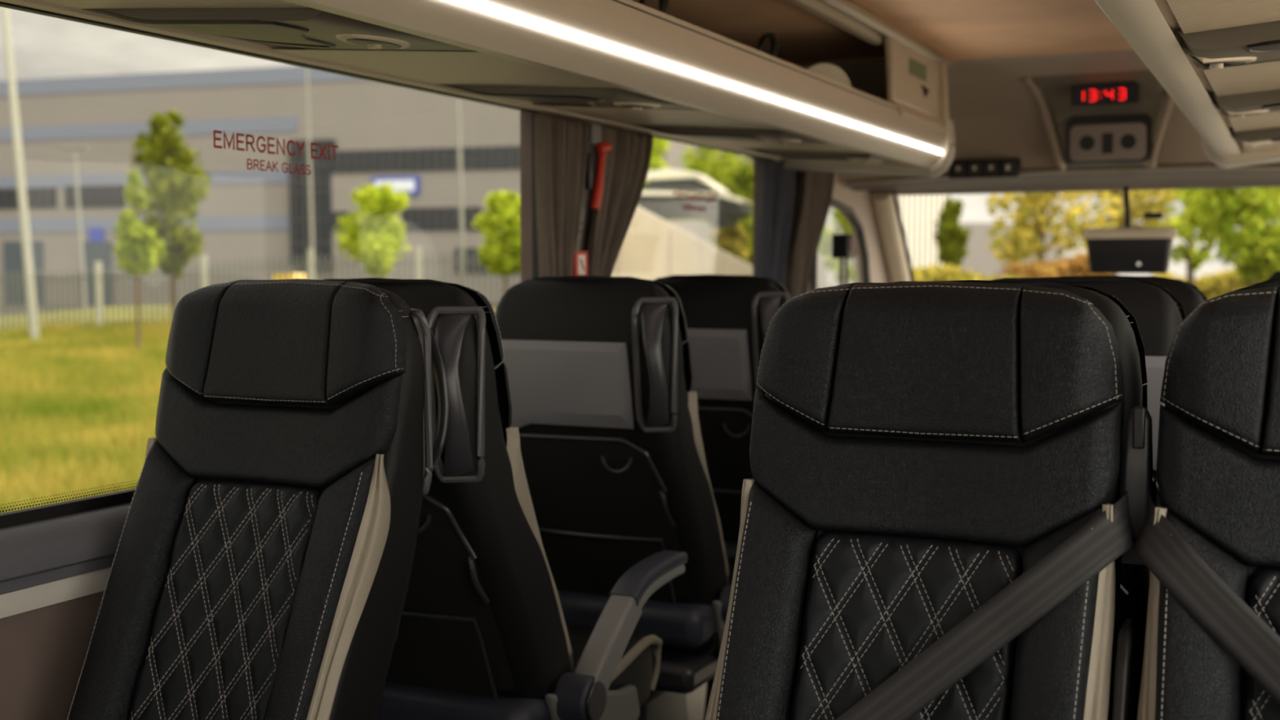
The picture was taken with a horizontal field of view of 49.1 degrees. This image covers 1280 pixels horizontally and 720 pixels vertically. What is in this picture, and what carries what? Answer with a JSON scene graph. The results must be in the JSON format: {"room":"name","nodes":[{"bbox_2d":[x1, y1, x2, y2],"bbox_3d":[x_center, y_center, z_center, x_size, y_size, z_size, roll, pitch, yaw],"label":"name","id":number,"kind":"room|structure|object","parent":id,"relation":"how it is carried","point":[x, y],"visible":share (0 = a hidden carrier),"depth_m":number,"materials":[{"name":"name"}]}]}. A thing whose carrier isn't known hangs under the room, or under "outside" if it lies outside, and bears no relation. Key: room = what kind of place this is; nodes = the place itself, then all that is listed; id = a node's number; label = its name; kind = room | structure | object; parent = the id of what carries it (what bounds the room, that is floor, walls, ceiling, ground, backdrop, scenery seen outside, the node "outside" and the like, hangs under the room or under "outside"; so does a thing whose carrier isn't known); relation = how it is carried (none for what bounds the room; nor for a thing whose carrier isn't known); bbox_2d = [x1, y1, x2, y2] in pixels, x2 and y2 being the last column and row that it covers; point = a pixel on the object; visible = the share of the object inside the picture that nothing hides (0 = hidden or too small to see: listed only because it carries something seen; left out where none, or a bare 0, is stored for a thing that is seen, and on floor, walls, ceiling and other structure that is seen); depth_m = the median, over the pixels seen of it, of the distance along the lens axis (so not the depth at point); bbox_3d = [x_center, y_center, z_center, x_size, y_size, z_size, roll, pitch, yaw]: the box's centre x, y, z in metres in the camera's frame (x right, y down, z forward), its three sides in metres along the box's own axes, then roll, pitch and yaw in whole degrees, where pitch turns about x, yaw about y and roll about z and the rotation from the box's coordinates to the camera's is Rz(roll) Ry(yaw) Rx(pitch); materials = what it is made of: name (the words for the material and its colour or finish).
{"room":"vehicle interior","nodes":[
{"label":"vehicle interior","id":0,"kind":"room"},
{"bbox_2d":[0,111,799,719],"bbox_3d":[-0.894,0.161,2.012,0.090,2.035,6.640,2,4,25],"label":"wall","id":1,"kind":"structure","parent":0,"point":[43,651],"depth_m":2.03,"materials":[{"name":"brown plastic"}]},
{"bbox_2d":[0,566,111,619],"bbox_3d":[-0.853,0.336,1.982,0.020,0.037,6.600,2,4,25],"label":"trim","id":2,"kind":"structure","parent":1,"relation":"attached to","point":[32,598],"depth_m":2.00,"materials":[{"name":"grey plastic"}]},
{"bbox_2d":[0,502,131,594],"bbox_3d":[-0.860,0.276,1.981,0.066,0.082,6.600,2,4,25],"label":"trim","id":3,"kind":"structure","parent":1,"relation":"attached to","point":[37,553],"depth_m":1.99,"materials":[{"name":"grey plastic"}]},
{"bbox_2d":[0,1,543,528],"bbox_3d":[-0.785,-0.155,2.200,0.022,0.750,2.550,2,4,25],"label":"window","id":4,"kind":"structure","parent":1,"relation":"in","point":[9,518],"depth_m":2.28,"materials":[{"name":"clear glass"}]},
{"bbox_2d":[0,0,955,178],"bbox_3d":[-0.623,-0.593,1.722,0.605,0.391,6.400,2,4,25],"label":"luggage rack","id":5,"kind":"object","parent":1,"relation":"attached to","point":[629,64],"visible":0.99,"depth_m":2.58,"materials":[{"name":"beige plastic"}]},
{"bbox_2d":[155,24,325,45],"bbox_3d":[-0.553,-0.474,2.031,0.334,0.045,0.335,2,4,25],"label":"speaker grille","id":6,"kind":"object","parent":5,"relation":"attached to","point":[228,34],"depth_m":1.98,"materials":[{"name":"grey plastic"}]},
{"bbox_2d":[495,96,597,105],"bbox_3d":[-0.175,-0.527,2.825,0.334,0.045,0.335,2,4,25],"label":"speaker grille","id":7,"kind":"object","parent":5,"relation":"attached to","point":[518,100],"depth_m":2.74,"materials":[{"name":"grey plastic"}]},
{"bbox_2d":[534,112,589,277],"bbox_3d":[-0.182,-0.234,3.319,0.042,0.672,0.255,2,4,25],"label":"curtain","id":8,"kind":"object","parent":5,"relation":"hanging from","point":[562,147],"visible":0.54,"depth_m":3.26,"materials":[{"name":"grey fabric"}]},
{"bbox_2d":[586,125,653,276],"bbox_3d":[-0.058,-0.251,3.580,0.056,0.672,0.385,2,4,25],"label":"curtain","id":9,"kind":"object","parent":5,"relation":"hanging from","point":[627,165],"visible":0.54,"depth_m":3.54,"materials":[{"name":"grey fabric"}]},
{"bbox_2d":[638,0,668,13],"bbox_3d":[-0.026,-0.663,2.798,0.200,0.168,0.320,2,4,25],"label":"bag","id":10,"kind":"object","parent":5,"relation":"in","point":[664,4],"visible":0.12,"depth_m":2.81,"materials":[{"name":"black fabric"}]},
{"bbox_2d":[677,134,755,139],"bbox_3d":[0.198,-0.578,3.609,0.334,0.045,0.335,2,4,25],"label":"speaker grille","id":11,"kind":"object","parent":5,"relation":"attached to","point":[679,136],"depth_m":3.46,"materials":[{"name":"grey plastic"}]},
{"bbox_2d":[757,32,778,57],"bbox_3d":[0.253,-0.701,3.384,0.200,0.168,0.440,2,4,25],"label":"bag","id":12,"kind":"object","parent":5,"relation":"in","point":[774,42],"visible":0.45,"depth_m":3.36,"materials":[{"name":"black fabric"}]},
{"bbox_2d":[754,159,795,286],"bbox_3d":[0.452,-0.322,4.660,0.042,0.672,0.366,2,4,25],"label":"curtain","id":13,"kind":"object","parent":5,"relation":"hanging from","point":[777,184],"visible":0.54,"depth_m":4.62,"materials":[{"name":"fabric"}]},
{"bbox_2d":[783,170,834,297],"bbox_3d":[0.596,-0.339,4.913,0.049,0.672,0.490,2,4,25],"label":"curtain","id":14,"kind":"object","parent":5,"relation":"hanging from","point":[815,188],"visible":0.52,"depth_m":4.84,"materials":[{"name":"grey fabric"}]},
{"bbox_2d":[783,156,844,159],"bbox_3d":[0.520,-0.623,4.285,0.334,0.045,0.335,2,4,25],"label":"speaker grille","id":15,"kind":"object","parent":5,"relation":"attached to","point":[808,157],"depth_m":4.11,"materials":[{"name":"grey plastic"}]},
{"bbox_2d":[807,62,850,86],"bbox_3d":[0.461,-0.701,3.729,0.140,0.140,0.270,0,4,-6],"label":"paper roll","id":16,"kind":"object","parent":5,"relation":"on","point":[830,71],"visible":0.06,"depth_m":3.60,"materials":[{"name":"beige paper"}]},
{"bbox_2d":[573,251,587,275],"bbox_3d":[-0.142,-0.229,3.365,0.012,0.064,0.066,2,4,25],"label":"notice","id":17,"kind":"object","parent":1,"relation":"attached to","point":[580,266],"visible":0.96,"depth_m":3.36,"materials":[{"name":"red plastic"}]},
{"bbox_2d":[575,120,597,251],"bbox_3d":[-0.149,-0.365,3.384,0.011,0.465,0.207,2,4,25],"label":"trim","id":18,"kind":"structure","parent":1,"relation":"attached to","point":[591,147],"depth_m":3.40,"materials":[{"name":"brown"}]},
{"bbox_2d":[584,123,612,210],"bbox_3d":[-0.103,-0.470,3.419,0.043,0.210,0.075,2,4,25],"label":"hammer","id":19,"kind":"object","parent":1,"relation":"attached to","point":[595,166],"visible":1,"depth_m":3.40,"materials":[{"name":"red plastic"}]},
{"bbox_2d":[599,124,771,212],"bbox_3d":[0.150,-0.284,4.165,0.022,0.750,1.330,2,4,25],"label":"window","id":20,"kind":"structure","parent":1,"relation":"in","point":[655,135],"depth_m":4.17,"materials":[{"name":"clear glass"}]},
{"bbox_2d":[808,172,889,290],"bbox_3d":[0.920,-0.081,5.729,0.050,2.030,1.647,2,4,25],"label":"windshield pillar","id":21,"kind":"structure","parent":1,"relation":"in","point":[856,207],"depth_m":5.66,"materials":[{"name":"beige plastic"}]},
{"bbox_2d":[831,234,857,284],"bbox_3d":[0.699,-0.219,5.045,0.170,0.465,0.120,2,4,25],"label":"mirror","id":22,"kind":"object","parent":21,"relation":"attached to","point":[843,246],"visible":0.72,"depth_m":4.98,"materials":[{"name":"black plastic"}]},
{"bbox_2d":[949,158,1021,179],"bbox_3d":[1.263,-0.700,5.127,0.250,0.068,0.072,2,4,25],"label":"switch panel","id":23,"kind":"object","parent":1,"relation":"attached to","point":[997,168],"visible":0.94,"depth_m":5.10,"materials":[{"name":"black plastic"}]},
{"bbox_2d":[951,161,964,176],"bbox_3d":[1.169,-0.701,5.139,0.046,0.052,0.010,2,4,25],"label":"switch","id":24,"kind":"object","parent":23,"relation":"attached to","point":[957,167],"depth_m":5.13,"materials":[{"name":"beige plastic"}]},
{"bbox_2d":[968,161,981,176],"bbox_3d":[1.223,-0.699,5.114,0.046,0.052,0.010,2,4,25],"label":"switch","id":25,"kind":"object","parent":23,"relation":"attached to","point":[974,167],"depth_m":5.11,"materials":[{"name":"beige plastic"}]},
{"bbox_2d":[984,160,998,175],"bbox_3d":[1.277,-0.697,5.088,0.046,0.052,0.010,2,4,25],"label":"switch","id":26,"kind":"object","parent":23,"relation":"attached to","point":[991,167],"depth_m":5.08,"materials":[{"name":"beige plastic"}]},
{"bbox_2d":[1001,160,1014,174],"bbox_3d":[1.331,-0.695,5.062,0.046,0.052,0.010,2,4,25],"label":"switch","id":27,"kind":"object","parent":23,"relation":"attached to","point":[1007,166],"depth_m":5.06,"materials":[{"name":"beige plastic"}]},
{"bbox_2d":[837,49,1279,195],"bbox_3d":[1.649,-0.839,4.940,1.940,0.423,1.180,2,4,25],"label":"front ceiling panel","id":28,"kind":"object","parent":1,"relation":"attached to","point":[994,114],"depth_m":4.92,"materials":[{"name":"beige plastic"}]},
{"bbox_2d":[845,163,1279,184],"bbox_3d":[1.619,-0.668,4.965,1.818,0.049,0.107,2,4,25],"label":"trim","id":29,"kind":"structure","parent":28,"relation":"attached to","point":[1193,165],"depth_m":5.01,"materials":[{"name":"brown"}]},
{"bbox_2d":[844,168,1279,194],"bbox_3d":[1.772,-0.669,5.212,1.940,0.048,0.566,2,4,25],"label":"trim","id":30,"kind":"structure","parent":1,"relation":"attached to","point":[1180,179],"depth_m":5.32,"materials":[{"name":"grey plastic"}]},
{"bbox_2d":[1017,70,1173,170],"bbox_3d":[1.618,-0.823,4.864,0.526,0.312,0.467,2,4,25],"label":"console","id":31,"kind":"object","parent":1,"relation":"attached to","point":[1056,89],"visible":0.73,"depth_m":4.81,"materials":[{"name":"brown"}]},
{"bbox_2d":[1065,113,1153,164],"bbox_3d":[1.631,-0.766,4.868,0.284,0.164,0.085,2,4,25],"label":"speaker panel","id":32,"kind":"object","parent":31,"relation":"attached to","point":[1122,139],"visible":1,"depth_m":4.83,"materials":[{"name":"black plastic"}]},
{"bbox_2d":[1102,133,1113,153],"bbox_3d":[1.614,-0.749,4.832,0.036,0.070,0.004,2,4,25],"label":"switch","id":33,"kind":"object","parent":32,"relation":"attached to","point":[1107,138],"depth_m":4.83,"materials":[{"name":"black plastic"}]},
{"bbox_2d":[1071,83,1139,106],"bbox_3d":[1.575,-0.898,4.743,0.216,0.072,0.060,2,4,25],"label":"clock","id":34,"kind":"object","parent":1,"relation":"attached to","point":[1129,93],"visible":1,"depth_m":4.72,"materials":[{"name":"black plastic"}]},
{"bbox_2d":[1082,186,1177,273],"bbox_3d":[1.840,-0.489,5.261,0.330,0.326,0.140,2,4,25],"label":"mirror","id":35,"kind":"object","parent":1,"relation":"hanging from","point":[1126,250],"visible":1,"depth_m":5.23,"materials":[{"name":"grey plastic"}]},
{"bbox_2d":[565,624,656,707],"bbox_3d":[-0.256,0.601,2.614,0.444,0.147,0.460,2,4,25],"label":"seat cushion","id":36,"kind":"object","parent":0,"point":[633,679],"depth_m":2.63,"materials":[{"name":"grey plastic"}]},
{"bbox_2d":[686,682,706,719],"bbox_3d":[0.379,1.126,2.390,2.140,0.060,8.300,2,4,25],"label":"floor","id":37,"kind":"structure","parent":0,"point":[695,699],"depth_m":4.03,"materials":[{"name":"plastic"}]},
{"bbox_2d":[66,278,448,719],"bbox_3d":[-0.590,0.513,1.835,0.522,1.234,0.725,2,4,25],"label":"passenger seat","id":38,"kind":"object","parent":37,"relation":"on","point":[261,568],"visible":1,"depth_m":1.94,"materials":[{"name":"black"}]},
{"bbox_2d":[323,277,687,719],"bbox_3d":[-0.279,0.471,2.488,0.522,1.234,0.725,2,4,25],"label":"passenger seat","id":39,"kind":"object","parent":37,"relation":"on","point":[484,633],"visible":0.66,"depth_m":2.26,"materials":[{"name":"black leather"}]},
{"bbox_2d":[494,275,735,719],"bbox_3d":[0.030,0.428,3.137,0.522,1.234,0.725,2,4,25],"label":"passenger seat","id":40,"kind":"object","parent":37,"relation":"on","point":[605,407],"visible":0.86,"depth_m":2.87,"materials":[{"name":"black leather"}]},
{"bbox_2d":[650,557,735,654],"bbox_3d":[0.053,0.559,3.263,0.444,0.147,0.460,2,4,25],"label":"seat cushion","id":41,"kind":"object","parent":40,"relation":"on","point":[713,600],"depth_m":2.98,"materials":[{"name":"black leather"}]},
{"bbox_2d":[653,274,790,719],"bbox_3d":[0.313,0.389,3.731,0.522,1.234,0.725,2,4,25],"label":"passenger seat","id":42,"kind":"object","parent":37,"relation":"on","point":[728,317],"visible":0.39,"depth_m":3.42,"materials":[{"name":"black leather"}]},
{"bbox_2d":[704,280,1153,719],"bbox_3d":[0.210,0.539,1.451,0.550,1.234,0.737,2,4,25],"label":"passenger seat","id":43,"kind":"object","parent":37,"relation":"on","point":[936,523],"visible":1,"depth_m":1.56,"materials":[{"name":"black"}]},
{"bbox_2d":[894,280,1150,719],"bbox_3d":[0.520,0.495,2.109,0.522,1.234,0.725,2,4,25],"label":"passenger seat","id":44,"kind":"object","parent":37,"relation":"on","point":[1135,581],"visible":0.02,"depth_m":1.75,"materials":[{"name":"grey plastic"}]},
{"bbox_2d":[989,276,1185,506],"bbox_3d":[0.829,0.453,2.758,0.522,1.234,0.725,2,4,25],"label":"passenger seat","id":45,"kind":"object","parent":37,"relation":"on","point":[1157,313],"visible":0.08,"depth_m":2.37,"materials":[{"name":"black leather"}]},
{"bbox_2d":[1060,275,1207,318],"bbox_3d":[1.112,0.414,3.353,0.522,1.234,0.725,2,4,25],"label":"passenger seat","id":46,"kind":"object","parent":37,"relation":"on","point":[1187,294],"visible":0.02,"depth_m":2.98,"materials":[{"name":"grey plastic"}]},
{"bbox_2d":[1133,284,1279,719],"bbox_3d":[0.655,0.553,1.231,0.476,1.234,0.696,2,4,25],"label":"passenger seat","id":47,"kind":"object","parent":37,"relation":"on","point":[1211,551],"visible":1,"depth_m":1.44,"materials":[{"name":"black"}]},
{"bbox_2d":[1235,283,1279,290],"bbox_3d":[0.971,0.509,1.909,0.463,1.234,0.696,2,4,25],"label":"passenger seat","id":48,"kind":"object","parent":37,"relation":"on","point":[1246,288],"visible":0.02,"depth_m":1.68,"materials":[{"name":"black leather"}]},
{"bbox_2d":[1244,280,1279,288],"bbox_3d":[1.280,0.466,2.558,0.463,1.234,0.696,2,4,25],"label":"passenger seat","id":49,"kind":"object","parent":37,"relation":"on","point":[1260,284],"visible":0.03,"depth_m":2.32,"materials":[{"name":"black leather"}]},
{"bbox_2d":[1262,278,1279,282],"bbox_3d":[1.563,0.427,3.153,0.463,1.234,0.696,2,4,25],"label":"passenger seat","id":50,"kind":"object","parent":37,"relation":"on","point":[1269,280],"visible":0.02,"depth_m":2.94,"materials":[{"name":"black leather"}]},
{"bbox_2d":[1267,271,1279,279],"bbox_3d":[2.081,0.347,4.272,0.480,1.247,0.655,2,4,25],"label":"seat","id":51,"kind":"object","parent":37,"relation":"on","point":[1276,275],"visible":0.06,"depth_m":4.00,"materials":[{"name":"black"}]},
{"bbox_2d":[632,0,1133,63],"bbox_3d":[-0.003,-0.797,1.458,2.140,0.050,6.520,2,4,25],"label":"ceiling","id":52,"kind":"structure","parent":0,"point":[960,29],"depth_m":3.94,"materials":[{"name":"beige plastic"}]},
{"bbox_3d":[0.939,0.218,1.143,0.090,2.035,6.640,2,4,25],"label":"wall","id":53,"kind":"structure","parent":0,"visible":0},
{"bbox_2d":[1093,0,1279,168],"bbox_3d":[0.569,-0.554,1.124,0.605,0.391,6.340,2,4,25],"label":"luggage rack","id":54,"kind":"object","parent":53,"relation":"attached to","point":[1218,60],"visible":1,"depth_m":2.18,"materials":[{"name":"beige plastic"}]},
{"bbox_2d":[1154,0,1279,148],"bbox_3d":[0.580,-0.443,1.071,0.535,0.067,6.240,2,4,25],"label":"panel","id":55,"kind":"object","parent":54,"relation":"on","point":[1259,78],"depth_m":2.29,"materials":[{"name":"beige plastic"}]},
{"bbox_2d":[1250,44,1279,50],"bbox_3d":[1.063,-0.468,2.017,0.334,0.055,0.335,2,4,25],"label":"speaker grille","id":56,"kind":"object","parent":54,"relation":"attached to","point":[1253,46],"depth_m":1.96,"materials":[{"name":"black plastic"}]},
{"bbox_3d":[1.971,0.432,5.703,1.940,1.010,0.880,2,4,25],"label":"wall","id":57,"kind":"structure","parent":0,"visible":0},
{"bbox_2d":[871,192,915,282],"bbox_3d":[1.121,-0.353,6.017,0.102,0.754,0.668,2,4,25],"label":"trim","id":58,"kind":"structure","parent":57,"relation":"attached to","point":[886,206],"depth_m":5.83,"materials":[{"name":"beige plastic"}]},
{"bbox_3d":[1.992,-0.332,5.698,1.900,0.695,0.700,2,4,25],"label":"window","id":59,"kind":"structure","parent":57,"relation":"in","visible":0},
{"bbox_2d":[1143,212,1163,218],"bbox_3d":[1.987,-0.556,5.404,0.068,0.024,0.137,2,4,25],"label":"tag","id":60,"kind":"object","parent":59,"relation":"attached to","point":[1146,215],"visible":1,"depth_m":5.34,"materials":[{"name":"black plastic"}]},
{"label":"outside","id":61,"kind":"structure","parent":0,"visible":0},
{"bbox_2d":[0,284,1210,315],"bbox_3d":[-10.154,-1.831,60.192,250.000,0.300,220.000,2,4,25],"label":"ground","id":62,"kind":"structure","parent":61,"point":[7,306],"depth_m":68.81,"materials":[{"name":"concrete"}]},
{"bbox_2d":[61,145,87,308],"bbox_3d":[-20.910,-4.563,52.175,1.095,6.831,0.569,2,4,25],"label":"lamp post","id":63,"kind":"object","parent":62,"relation":"on","point":[74,148],"visible":0.82,"depth_m":51.94,"materials":[{"name":"grey metal"}]},
{"bbox_2d":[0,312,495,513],"bbox_3d":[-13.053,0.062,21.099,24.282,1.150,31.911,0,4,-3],"label":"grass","id":64,"kind":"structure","parent":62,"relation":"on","point":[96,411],"depth_m":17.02,"materials":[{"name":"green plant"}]},
{"bbox_2d":[272,274,304,279],"bbox_3d":[-11.000,-1.812,44.039,0.800,1.780,0.800,1,4,18],"label":"bin","id":65,"kind":"object","parent":62,"relation":"on","point":[275,275],"visible":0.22,"depth_m":43.65,"materials":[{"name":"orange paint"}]},
{"bbox_2d":[305,67,315,279],"bbox_3d":[-10.418,-5.461,46.021,1.147,9.101,0.715,0,4,-3],"label":"lamp post","id":66,"kind":"object","parent":62,"relation":"on","point":[309,176],"visible":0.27,"depth_m":45.95,"materials":[{"name":"grey"}]},
{"bbox_2d":[333,182,411,278],"bbox_3d":[-5.671,-1.909,29.964,1.548,3.786,1.752,2,4,25],"label":"tree","id":67,"kind":"object","parent":62,"relation":"on","point":[370,238],"visible":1,"depth_m":29.62,"materials":[{"name":"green plant"}]},
{"bbox_2d":[0,66,826,307],"bbox_3d":[-18.443,-9.847,90.637,54.126,12.147,40.660,1,4,18],"label":"warehouse","id":68,"kind":"structure","parent":62,"relation":"on","point":[404,138],"depth_m":70.22,"materials":[{"name":"grey metal"}]},
{"bbox_2d":[611,205,753,279],"bbox_3d":[0.705,-0.761,18.116,0.315,3.083,7.670,2,4,25],"label":"wall","id":69,"kind":"structure","parent":62,"relation":"on","point":[653,247],"depth_m":16.91,"materials":[{"name":"concrete"}]},
{"bbox_2d":[817,208,857,284],"bbox_3d":[2.420,-0.472,17.010,0.653,2.753,0.629,2,4,25],"label":"tree","id":70,"kind":"object","parent":62,"relation":"on","point":[839,220],"visible":0.41,"depth_m":16.95,"materials":[{"name":"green plant"}]},
{"bbox_2d":[852,194,1062,283],"bbox_3d":[14.783,-5.085,66.117,7.600,5.417,8.050,0,4,-6],"label":"building","id":71,"kind":"structure","parent":62,"relation":"on","point":[919,213],"depth_m":61.91,"materials":[{"name":"white"}]},
{"bbox_2d":[911,262,1017,281],"bbox_3d":[6.923,-1.065,31.115,2.942,2.218,2.910,0,4,-2],"label":"hedge","id":72,"kind":"object","parent":62,"relation":"on","point":[943,273],"visible":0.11,"depth_m":30.48,"materials":[{"name":"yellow plant"}]},
{"bbox_2d":[995,250,1112,277],"bbox_3d":[9.533,-1.337,32.067,2.585,2.530,2.472,0,4,-3],"label":"hedge","id":73,"kind":"object","parent":62,"relation":"on","point":[1078,265],"visible":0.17,"depth_m":31.47,"materials":[{"name":"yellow plant"}]},
{"bbox_2d":[986,191,1133,264],"bbox_3d":[9.978,-2.863,33.639,3.446,5.347,3.254,2,4,25],"label":"tree","id":74,"kind":"object","parent":62,"relation":"on","point":[1023,232],"visible":0.55,"depth_m":33.63,"materials":[{"name":"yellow plant"}]},
{"bbox_2d":[1062,189,1177,275],"bbox_3d":[12.629,-3.324,36.772,2.773,5.856,2.687,4,5,44],"label":"tree","id":75,"kind":"object","parent":62,"relation":"on","point":[1136,212],"visible":0.17,"depth_m":36.17,"materials":[{"name":"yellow plant"}]},
{"bbox_2d":[1145,189,1235,284],"bbox_3d":[15.369,-3.231,38.862,2.276,5.396,2.504,-3,5,-36],"label":"tree","id":76,"kind":"object","parent":62,"relation":"on","point":[1185,254],"visible":0.18,"depth_m":38.91,"materials":[{"name":"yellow plant"}]},
{"bbox_2d":[1151,265,1261,299],"bbox_3d":[18.771,-1.712,40.046,8.090,2.277,2.792,0,4,0],"label":"hedge","id":77,"kind":"object","parent":62,"relation":"on","point":[1217,284],"visible":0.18,"depth_m":39.66,"materials":[{"name":"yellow plant"}]},
{"bbox_2d":[1167,186,1279,286],"bbox_3d":[14.315,-2.911,32.913,3.385,5.540,3.364,-3,5,-37],"label":"tree","id":78,"kind":"object","parent":62,"relation":"on","point":[1256,242],"visible":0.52,"depth_m":32.48,"materials":[{"name":"green plant"}]},
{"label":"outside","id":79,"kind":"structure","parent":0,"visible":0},
{"bbox_3d":[-1.621,-1.503,28.356,12.700,3.220,24.100,2,4,25],"label":"hill","id":80,"kind":"object","parent":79,"visible":0},
{"bbox_2d":[643,137,671,190],"bbox_3d":[0.222,-3.167,29.013,1.171,3.118,1.275,2,4,25],"label":"bush","id":81,"kind":"object","parent":80,"relation":"on","point":[660,144],"visible":0.08,"depth_m":28.72,"materials":[{"name":"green plant"}]},
{"bbox_2d":[637,168,753,229],"bbox_3d":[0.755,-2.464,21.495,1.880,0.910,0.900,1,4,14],"label":"bus","id":82,"kind":"object","parent":80,"relation":"on","point":[657,198],"visible":0.72,"depth_m":21.11,"materials":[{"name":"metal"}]},
{"bbox_2d":[678,146,751,245],"bbox_3d":[1.637,-3.381,30.934,1.627,3.293,1.702,-4,5,-43],"label":"tree","id":83,"kind":"object","parent":80,"relation":"on","point":[713,167],"visible":0.37,"depth_m":30.55,"materials":[{"name":"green plant"}]},
{"bbox_2d":[707,223,750,262],"bbox_3d":[1.436,-1.688,22.474,0.708,1.030,0.753,2,4,25],"label":"bush","id":84,"kind":"object","parent":80,"relation":"on","point":[734,242],"visible":0.7,"depth_m":22.36,"materials":[{"name":"green plant"}]},
{"bbox_2d":[719,155,753,266],"bbox_3d":[2.161,-2.767,26.951,1.264,2.598,1.213,2,4,25],"label":"tree","id":85,"kind":"object","parent":80,"relation":"on","point":[743,177],"visible":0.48,"depth_m":26.78,"materials":[{"name":"green plant"}]},
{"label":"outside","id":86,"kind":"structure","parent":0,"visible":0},
{"bbox_2d":[0,305,496,495],"bbox_3d":[-13.185,0.159,21.823,29.500,0.864,44.000,2,4,25],"label":"lawn","id":87,"kind":"structure","parent":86,"point":[168,307],"depth_m":40.07,"materials":[{"name":"plant"}]},
{"bbox_2d":[0,6,39,342],"bbox_3d":[-14.671,-5.408,33.004,1.164,10.536,0.838,0,4,2],"label":"lamp post","id":88,"kind":"object","parent":87,"relation":"on","point":[20,172],"visible":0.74,"depth_m":32.93,"materials":[{"name":"grey metal"}]},
{"bbox_2d":[112,168,167,352],"bbox_3d":[-10.361,-2.016,28.954,1.118,3.906,1.112,2,4,25],"label":"tree","id":89,"kind":"object","parent":87,"relation":"on","point":[140,241],"visible":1,"depth_m":28.80,"materials":[{"name":"green plant"}]},
{"bbox_2d":[128,109,213,322],"bbox_3d":[-10.128,-2.819,30.434,1.653,5.298,1.823,2,4,25],"label":"tree","id":90,"kind":"object","parent":87,"relation":"on","point":[170,185],"visible":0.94,"depth_m":30.16,"materials":[{"name":"green plant"}]},
{"bbox_2d":[0,245,517,332],"bbox_3d":[-10.955,-1.574,35.553,17.939,2.731,0.120,0,4,3],"label":"fence","id":91,"kind":"object","parent":87,"relation":"on","point":[98,264],"visible":0.34,"depth_m":35.58,"materials":[{"name":"grey metal"}]},
{"bbox_2d":[456,97,465,285],"bbox_3d":[-4.704,-5.015,40.022,1.147,8.335,0.662,0,4,-3],"label":"lamp post","id":92,"kind":"object","parent":87,"relation":"on","point":[458,105],"visible":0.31,"depth_m":39.95,"materials":[{"name":"grey metal"}]},
{"bbox_2d":[471,189,520,293],"bbox_3d":[-2.906,-1.899,30.010,1.456,3.499,1.325,2,4,25],"label":"tree","id":93,"kind":"object","parent":87,"relation":"on","point":[495,252],"visible":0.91,"depth_m":29.73,"materials":[{"name":"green plant"}]},
{"bbox_2d":[933,195,972,267],"bbox_3d":[7.578,-2.105,34.014,0.922,3.782,0.952,2,4,25],"label":"tree","id":94,"kind":"object","parent":87,"relation":"on","point":[952,238],"visible":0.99,"depth_m":33.76,"materials":[{"name":"green plant"}]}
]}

